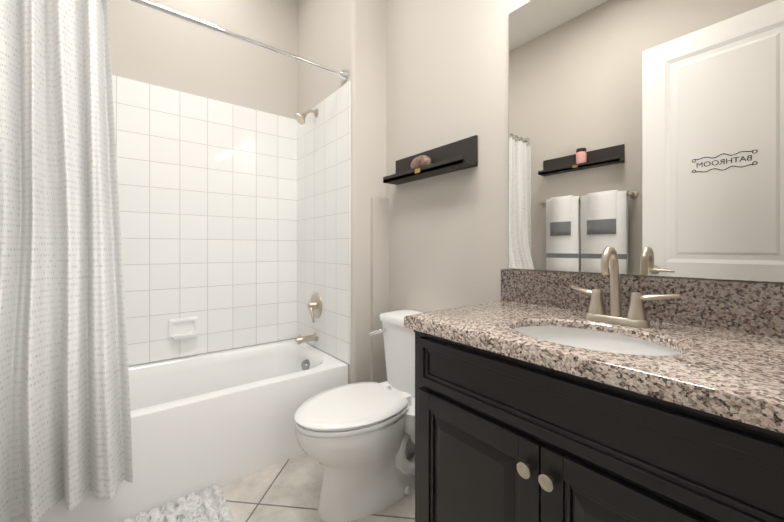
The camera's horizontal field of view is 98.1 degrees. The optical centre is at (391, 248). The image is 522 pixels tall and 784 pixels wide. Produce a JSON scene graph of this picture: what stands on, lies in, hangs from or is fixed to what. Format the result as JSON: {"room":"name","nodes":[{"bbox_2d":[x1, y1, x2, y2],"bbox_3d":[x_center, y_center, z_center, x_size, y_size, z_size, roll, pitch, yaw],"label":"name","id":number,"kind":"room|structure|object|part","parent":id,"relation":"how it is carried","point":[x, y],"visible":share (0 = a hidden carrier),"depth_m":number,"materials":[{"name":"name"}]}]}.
{"room":"bathroom","nodes":[
{"label":"bathroom","id":0,"kind":"room"},
{"bbox_2d":[101,0,297,366],"bbox_3d":[-1.215,-0.447,2.249,1.867,3.050,0.100,0,0,-38],"label":"wall","id":1,"kind":"structure","parent":0,"point":[150,46],"depth_m":2.23,"materials":[{"name":"grey paint"}]},
{"bbox_2d":[112,75,296,365],"bbox_3d":[-1.315,-0.152,2.103,1.528,1.646,0.006,0,0,-38],"label":"wall tile","id":2,"kind":"structure","parent":1,"relation":"attached to","point":[208,199],"depth_m":2.18,"materials":[{"name":"white tile"}]},
{"bbox_2d":[168,316,197,339],"bbox_3d":[-1.280,0.493,2.091,0.160,0.128,0.054,0,0,-38],"label":"soap dish","id":3,"kind":"object","parent":2,"relation":"attached to","point":[182,328],"visible":1,"depth_m":2.10,"materials":[{"name":"white ceramic"}]},
{"bbox_2d":[220,453,414,521],"bbox_3d":[-0.443,1.108,1.186,1.967,0.060,2.726,0,0,-38],"label":"floor","id":4,"kind":"structure","parent":0,"point":[288,490],"depth_m":1.47,"materials":[{"name":"tile"}]},
{"bbox_2d":[122,484,233,521],"bbox_3d":[-0.886,1.062,1.173,0.620,0.031,0.452,0,0,-38],"label":"bath mat","id":5,"kind":"object","parent":4,"relation":"on","point":[206,504],"visible":1,"depth_m":1.37,"materials":[{"name":"white fabric"}]},
{"bbox_2d":[8,338,347,521],"bbox_3d":[-1.076,0.875,1.802,1.520,0.405,0.770,0,0,-38],"label":"bathtub","id":6,"kind":"object","parent":4,"relation":"on","point":[200,422],"visible":0.6,"depth_m":1.62,"materials":[{"name":"white ceramic"}]},
{"bbox_2d":[294,310,422,521],"bbox_3d":[-0.076,0.710,1.540,0.748,0.735,0.433,0,0,-38],"label":"toilet","id":7,"kind":"object","parent":4,"relation":"on","point":[355,442],"visible":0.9,"depth_m":1.38,"materials":[{"name":"white ceramic"}]},
{"bbox_2d":[404,246,783,521],"bbox_3d":[0.526,0.535,0.927,0.559,1.085,0.898,0,0,-38],"label":"bathroom vanity","id":8,"kind":"object","parent":4,"relation":"on","point":[551,396],"visible":1,"depth_m":0.78,"materials":[{"name":"black wood"}]},
{"bbox_3d":[0.322,0.504,0.757,0.028,0.034,0.086,0,0,-38],"label":"knob","id":9,"kind":"part","parent":8,"relation":"part of","materials":[{"name":"silver metal"}]},
{"bbox_2d":[514,326,680,355],"bbox_3d":[0.500,0.315,0.874,0.318,0.150,0.413,0,0,-38],"label":"sink","id":10,"kind":"object","parent":8,"relation":"in","point":[599,338],"depth_m":0.98,"materials":[{"name":"white ceramic"}]},
{"bbox_2d":[571,246,680,327],"bbox_3d":[0.641,0.105,0.987,0.132,0.224,0.282,0,0,-38],"label":"faucet","id":11,"kind":"object","parent":8,"relation":"on","point":[596,316],"depth_m":0.98,"materials":[{"name":"silver metal"}]},
{"bbox_2d":[298,0,388,383],"bbox_3d":[-0.328,-0.447,2.357,0.339,3.050,0.827,0,0,-38],"label":"wall","id":12,"kind":"structure","parent":0,"point":[348,35],"depth_m":2.02,"materials":[{"name":"grey paint"}]},
{"bbox_2d":[297,80,349,363],"bbox_3d":[-0.479,-0.152,2.271,0.006,1.646,0.763,0,0,-38],"label":"wall tiles","id":13,"kind":"structure","parent":12,"relation":"attached to","point":[323,204],"depth_m":2.19,"materials":[{"name":"white tile"}]},
{"bbox_2d":[295,108,317,124],"bbox_3d":[-0.572,-0.887,2.263,0.149,0.130,0.082,0,0,-38],"label":"shower head","id":14,"kind":"object","parent":13,"relation":"attached to","point":[300,118],"visible":1,"depth_m":2.25},
{"bbox_2d":[295,333,317,344],"bbox_3d":[-0.572,0.597,2.264,0.147,0.069,0.060,0,0,-38],"label":"tub spout","id":15,"kind":"object","parent":13,"relation":"attached to","point":[300,339],"visible":1,"depth_m":2.25,"materials":[{"name":"silver metal"}]},
{"bbox_2d":[307,292,321,322],"bbox_3d":[-0.537,0.391,2.291,0.060,0.189,0.176,0,0,-38],"label":"tub valve","id":16,"kind":"object","parent":13,"relation":"attached to","point":[314,305],"visible":1,"depth_m":2.27,"materials":[{"name":"silver metal"}]},
{"bbox_2d":[386,0,783,312],"bbox_3d":[0.569,-0.447,1.409,0.100,3.050,1.827,0,0,-38],"label":"wall","id":17,"kind":"structure","parent":0,"point":[447,71],"depth_m":1.69,"materials":[{"name":"grey paint"}]},
{"bbox_2d":[408,433,414,442],"bbox_3d":[0.219,1.033,1.765,0.012,0.090,0.779,0,0,-38],"label":"baseboard","id":18,"kind":"structure","parent":17,"relation":"attached to","point":[412,437],"depth_m":1.87,"materials":[{"name":"white"}]},
{"bbox_2d":[383,135,477,184],"bbox_3d":[0.169,-0.447,1.749,0.106,0.140,0.585,0,0,-38],"label":"shelf","id":19,"kind":"object","parent":17,"relation":"attached to","point":[462,154],"visible":1,"depth_m":1.69,"materials":[{"name":"grey wood"}]},
{"bbox_2d":[509,0,783,282],"bbox_3d":[0.752,-0.449,1.087,0.006,1.065,0.850,0,0,-38],"label":"mirror","id":20,"kind":"object","parent":17,"relation":"attached to","point":[646,137],"visible":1,"depth_m":1.04,"materials":[{"name":"clear glass"}]},
{"bbox_3d":[-1.177,-0.447,0.609,0.100,3.050,2.726,0,0,-38],"label":"wall","id":21,"kind":"structure","parent":0,"visible":0},
{"bbox_2d":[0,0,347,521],"bbox_3d":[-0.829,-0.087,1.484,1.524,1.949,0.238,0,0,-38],"label":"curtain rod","id":22,"kind":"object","parent":21,"relation":"attached to","point":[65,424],"visible":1,"depth_m":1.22,"materials":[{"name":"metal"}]},
{"bbox_2d":[0,0,132,521],"bbox_3d":[-1.221,-0.052,1.176,0.516,1.880,0.238,0,0,-38],"label":"curtain","id":23,"kind":"object","parent":22,"relation":"hanging from","point":[65,416],"depth_m":1.22,"materials":[{"name":"fabric"}]}
]}

